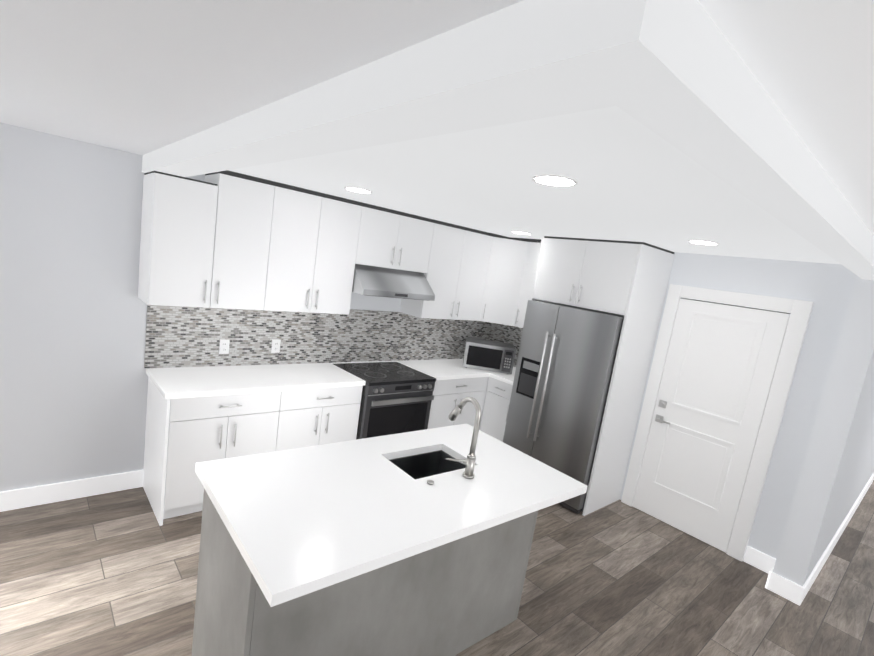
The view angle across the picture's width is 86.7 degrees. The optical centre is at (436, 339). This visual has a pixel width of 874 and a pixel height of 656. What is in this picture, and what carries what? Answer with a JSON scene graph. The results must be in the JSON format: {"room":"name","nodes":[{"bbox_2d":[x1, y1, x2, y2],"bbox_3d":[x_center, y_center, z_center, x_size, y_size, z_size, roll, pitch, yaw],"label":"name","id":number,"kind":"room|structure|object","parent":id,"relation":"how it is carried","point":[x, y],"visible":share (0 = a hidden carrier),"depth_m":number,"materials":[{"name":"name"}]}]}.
{"room":"kitchen","nodes":[
{"label":"kitchen","id":0,"kind":"room"},
{"bbox_2d":[0,122,401,491],"bbox_3d":[-2.033,-0.069,3.452,7.400,2.390,0.150,1,12,-42],"label":"wall","id":1,"kind":"structure","parent":0,"point":[73,374],"depth_m":3.01,"materials":[{"name":"white paint"}]},
{"bbox_2d":[0,470,142,511],"bbox_3d":[-3.491,1.039,2.355,3.418,0.135,0.020,1,12,-42],"label":"baseboard","id":2,"kind":"structure","parent":1,"relation":"attached to","point":[62,491],"depth_m":3.20,"materials":[{"name":"white"}]},
{"bbox_2d":[138,171,221,307],"bbox_3d":[-1.774,-0.665,3.165,0.371,0.838,0.348,1,12,-42],"label":"upper cabinet","id":3,"kind":"object","parent":1,"relation":"attached to","point":[179,242],"depth_m":3.04,"materials":[{"name":"white wood"}]},
{"bbox_2d":[205,170,277,310],"bbox_3d":[-1.485,-0.716,3.408,0.378,0.948,0.348,1,12,-42],"label":"upper cabinet","id":4,"kind":"object","parent":1,"relation":"attached to","point":[226,239],"depth_m":3.29,"materials":[{"name":"white wood"}]},
{"bbox_2d":[266,182,365,314],"bbox_3d":[-1.070,-0.712,3.780,0.737,0.948,0.348,1,12,-42],"label":"upper cabinet","id":5,"kind":"object","parent":1,"relation":"attached to","point":[318,236],"depth_m":3.64,"materials":[{"name":"white wood"}]},
{"bbox_2d":[144,305,491,367],"bbox_3d":[-0.708,-0.029,4.535,3.678,0.513,0.010,1,12,-42],"label":"backsplash","id":6,"kind":"structure","parent":1,"relation":"attached to","point":[178,336],"depth_m":4.06,"materials":[{"name":"tile"}]},
{"bbox_2d":[219,340,229,353],"bbox_3d":[-1.686,0.061,3.674,0.072,0.116,0.008,1,12,-42],"label":"outlet","id":7,"kind":"object","parent":6,"relation":"attached to","point":[224,347],"visible":1,"depth_m":3.67,"materials":[{"name":"white plastic"}]},
{"bbox_2d":[271,339,280,352],"bbox_3d":[-1.373,0.061,3.954,0.072,0.116,0.008,1,12,-42],"label":"outlet","id":8,"kind":"object","parent":6,"relation":"attached to","point":[275,345],"visible":1,"depth_m":3.95,"materials":[{"name":"white plastic"}]},
{"bbox_2d":[358,203,437,273],"bbox_3d":[-0.466,-0.920,4.260,0.801,0.512,0.348,1,12,-42],"label":"upper cabinet","id":9,"kind":"object","parent":1,"relation":"attached to","point":[393,239],"depth_m":4.13,"materials":[{"name":"white wood"}]},
{"bbox_2d":[352,264,434,300],"bbox_3d":[-0.463,-0.529,4.253,0.790,0.243,0.504,1,12,-42],"label":"range hood","id":10,"kind":"object","parent":9,"relation":"attached to","point":[368,280],"visible":0.75,"depth_m":4.09,"materials":[{"name":"silver metal"}]},
{"bbox_2d":[400,221,469,319],"bbox_3d":[-0.043,-0.703,4.701,0.420,0.948,0.348,1,12,-42],"label":"upper cabinet","id":11,"kind":"object","parent":1,"relation":"attached to","point":[445,274],"depth_m":4.59,"materials":[{"name":"white wood"}]},
{"bbox_2d":[454,228,493,320],"bbox_3d":[0.269,-0.701,4.981,0.419,0.948,0.348,1,12,-42],"label":"upper cabinet","id":12,"kind":"object","parent":1,"relation":"attached to","point":[477,258],"depth_m":4.86,"materials":[{"name":"white wood"}]},
{"bbox_2d":[478,234,529,325],"bbox_3d":[0.717,-0.615,4.993,0.287,0.909,0.286,1,12,-42],"label":"upper cabinet","id":13,"kind":"object","parent":1,"relation":"attached to","point":[507,255],"depth_m":4.98,"materials":[{"name":"white wood"}]},
{"bbox_2d":[0,480,873,655],"bbox_3d":[1.894,1.855,3.062,12.750,0.100,6.650,1,12,-42],"label":"floor","id":14,"kind":"structure","parent":0,"point":[112,574],"depth_m":2.91,"materials":[{"name":"brown wood"}]},
{"bbox_2d":[143,377,282,525],"bbox_3d":[-1.693,0.748,3.478,0.751,0.884,0.598,1,12,-42],"label":"base cabinet","id":15,"kind":"object","parent":14,"relation":"on","point":[183,436],"depth_m":3.18,"materials":[{"name":"white wood"}]},
{"bbox_2d":[146,359,515,399],"bbox_3d":[-0.544,0.308,4.356,3.668,0.038,0.629,1,12,-42],"label":"countertop","id":16,"kind":"structure","parent":15,"relation":"on","point":[182,382],"depth_m":3.58,"materials":[{"name":"white stone"}]},
{"bbox_2d":[463,337,515,373],"bbox_3d":[0.570,0.183,5.132,0.530,0.290,0.365,9,9,2],"label":"microwave","id":17,"kind":"object","parent":16,"relation":"on","point":[489,355],"visible":1,"depth_m":4.96,"materials":[{"name":"silver metal"}]},
{"bbox_2d":[279,386,362,450],"bbox_3d":[-1.148,0.753,3.966,0.711,0.884,0.598,1,12,-42],"label":"base cabinet","id":18,"kind":"object","parent":14,"relation":"on","point":[311,417],"depth_m":3.70,"materials":[{"name":"white wood"}]},
{"bbox_2d":[192,450,537,655],"bbox_3d":[-0.271,1.122,2.368,1.613,0.913,0.677,1,12,-42],"label":"kitchen island","id":19,"kind":"object","parent":14,"relation":"on","point":[453,598],"visible":0.44,"depth_m":2.01,"materials":[{"name":"wood"}]},
{"bbox_2d":[195,424,586,606],"bbox_3d":[-0.143,0.673,2.227,1.679,0.040,0.979,1,12,-42],"label":"island countertop","id":20,"kind":"structure","parent":19,"relation":"on","point":[299,522],"depth_m":1.95,"materials":[{"name":"white stone"}]},
{"bbox_2d":[389,451,465,478],"bbox_3d":[-0.064,0.819,2.470,0.425,0.294,0.304,1,12,-42],"label":"sink","id":21,"kind":"object","parent":20,"relation":"in","point":[425,465],"visible":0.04,"depth_m":2.62,"materials":[{"name":"metal"}]},
{"bbox_2d":[427,397,480,484],"bbox_3d":[0.049,0.473,2.268,0.276,0.390,0.229,1,12,-42],"label":"faucet","id":22,"kind":"object","parent":20,"relation":"on","point":[469,462],"visible":1,"depth_m":2.28,"materials":[{"name":"silver metal"}]},
{"bbox_2d":[333,362,435,439],"bbox_3d":[-0.548,0.754,4.403,0.750,0.924,0.684,1,12,-42],"label":"range","id":23,"kind":"object","parent":14,"relation":"on","point":[396,397],"visible":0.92,"depth_m":4.16,"materials":[{"name":"grey metal"}]},
{"bbox_2d":[427,377,486,428],"bbox_3d":[-0.015,0.763,4.982,0.802,0.884,0.598,1,12,-42],"label":"base cabinet","id":24,"kind":"object","parent":14,"relation":"on","point":[448,393],"depth_m":4.71,"materials":[{"name":"white wood"}]},
{"bbox_2d":[479,377,512,441],"bbox_3d":[0.840,0.872,5.107,0.598,0.884,0.416,1,12,-42],"label":"base cabinet","id":25,"kind":"object","parent":14,"relation":"on","point":[495,410],"depth_m":4.90,"materials":[{"name":"white wood"}]},
{"bbox_2d":[490,371,514,384],"bbox_3d":[0.909,0.424,5.004,0.638,0.038,0.366,1,12,-42],"label":"countertop","id":26,"kind":"structure","parent":25,"relation":"on","point":[507,378],"depth_m":4.88,"materials":[{"name":"white stone"}]},
{"bbox_2d":[503,300,624,513],"bbox_3d":[1.288,0.588,4.461,0.776,1.770,0.929,1,12,-42],"label":"refrigerator","id":27,"kind":"object","parent":14,"relation":"on","point":[563,373],"visible":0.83,"depth_m":4.15,"materials":[{"name":"silver metal"}]},
{"bbox_2d":[531,236,673,515],"bbox_3d":[1.377,0.285,4.452,0.681,2.389,0.985,1,12,-42],"label":"cabinet","id":28,"kind":"object","parent":14,"relation":"on","point":[629,280],"visible":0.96,"depth_m":4.07,"materials":[{"name":"white wood"}]},
{"bbox_2d":[0,0,873,263],"bbox_3d":[2.258,-0.578,2.679,12.750,0.100,6.650,1,12,-42],"label":"ceiling","id":29,"kind":"structure","parent":0,"point":[141,77],"depth_m":1.41,"materials":[{"name":"white paint"}]},
{"bbox_2d":[344,187,371,193],"bbox_3d":[-0.538,-1.020,3.173,0.190,0.007,0.190,1,12,-42],"label":"recessed light","id":30,"kind":"object","parent":29,"relation":"in","point":[356,189],"visible":1,"depth_m":3.14,"materials":[{"name":"white"}]},
{"bbox_2d":[142,0,615,176],"bbox_3d":[-0.820,-0.817,1.950,0.190,0.110,3.300,1,12,-42],"label":"beam","id":31,"kind":"structure","parent":29,"relation":"attached to","point":[499,67],"depth_m":0.99,"materials":[{"name":"grey paint"}]},
{"bbox_2d":[511,231,530,234],"bbox_3d":[0.806,-1.016,4.431,0.190,0.007,0.190,1,12,-42],"label":"recessed light","id":32,"kind":"object","parent":29,"relation":"in","point":[520,232],"visible":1,"depth_m":4.39,"materials":[{"name":"white plastic"}]},
{"bbox_2d":[532,175,576,185],"bbox_3d":[0.502,-0.676,1.980,0.190,0.007,0.190,1,12,-42],"label":"recessed light","id":33,"kind":"object","parent":29,"relation":"in","point":[554,180],"visible":0.96,"depth_m":1.96,"materials":[{"name":"white plastic"}]},
{"bbox_2d":[688,240,718,244],"bbox_3d":[1.844,-0.668,3.209,0.190,0.007,0.190,1,12,-42],"label":"recessed light","id":34,"kind":"object","parent":29,"relation":"in","point":[703,242],"visible":1,"depth_m":3.18,"materials":[{"name":"white plastic"}]},
{"bbox_2d":[555,0,873,279],"bbox_3d":[1.529,-0.443,1.806,3.500,0.110,0.130,1,12,-42],"label":"beam","id":35,"kind":"structure","parent":29,"relation":"attached to","point":[678,75],"depth_m":0.82,"materials":[{"name":"white paint"}]},
{"bbox_2d":[515,252,856,560],"bbox_3d":[1.790,0.321,4.615,0.150,2.390,3.300,1,12,-42],"label":"wall","id":36,"kind":"structure","parent":0,"point":[826,289],"depth_m":3.52,"materials":[{"name":"white paint"}]},
{"bbox_2d":[488,323,522,366],"bbox_3d":[0.989,0.091,5.389,0.010,0.513,0.968,1,12,-42],"label":"backsplash","id":37,"kind":"structure","parent":36,"relation":"attached to","point":[500,332],"depth_m":5.53,"materials":[{"name":"tile"}]},
{"bbox_2d":[514,239,540,327],"bbox_3d":[1.158,-0.563,4.953,0.348,0.948,0.386,1,12,-42],"label":"upper cabinet","id":38,"kind":"object","parent":36,"relation":"attached to","point":[528,275],"depth_m":4.91,"materials":[{"name":"white wood"}]},
{"bbox_2d":[633,298,789,552],"bbox_3d":[2.243,0.694,3.928,0.087,1.994,0.809,1,12,-42],"label":"door","id":39,"kind":"structure","parent":36,"relation":"in","point":[717,376],"depth_m":3.90,"materials":[{"name":"white wood"}]},
{"bbox_2d":[621,284,813,561],"bbox_3d":[2.272,0.646,3.933,0.038,2.105,1.030,1,12,-42],"label":"door frame","id":40,"kind":"structure","parent":36,"relation":"attached to","point":[799,311],"depth_m":3.68,"materials":[{"name":"white wood"}]},
{"bbox_2d":[773,276,873,586],"bbox_3d":[4.802,0.701,5.072,5.750,2.390,0.180,1,12,-42],"label":"wall","id":41,"kind":"structure","parent":0,"point":[845,395],"depth_m":3.20,"materials":[{"name":"white paint"}]},
{"bbox_2d":[764,558,779,590],"bbox_3d":[2.520,1.764,3.476,0.266,0.135,0.016,1,12,-42],"label":"baseboard","id":42,"kind":"structure","parent":41,"relation":"attached to","point":[772,578],"depth_m":3.38,"materials":[{"name":"white"}]},
{"bbox_2d":[793,473,873,605],"bbox_3d":[4.641,1.823,5.117,5.616,0.135,0.020,1,12,-42],"label":"baseboard","id":43,"kind":"structure","parent":41,"relation":"attached to","point":[801,592],"depth_m":3.86,"materials":[{"name":"white"}]}
]}

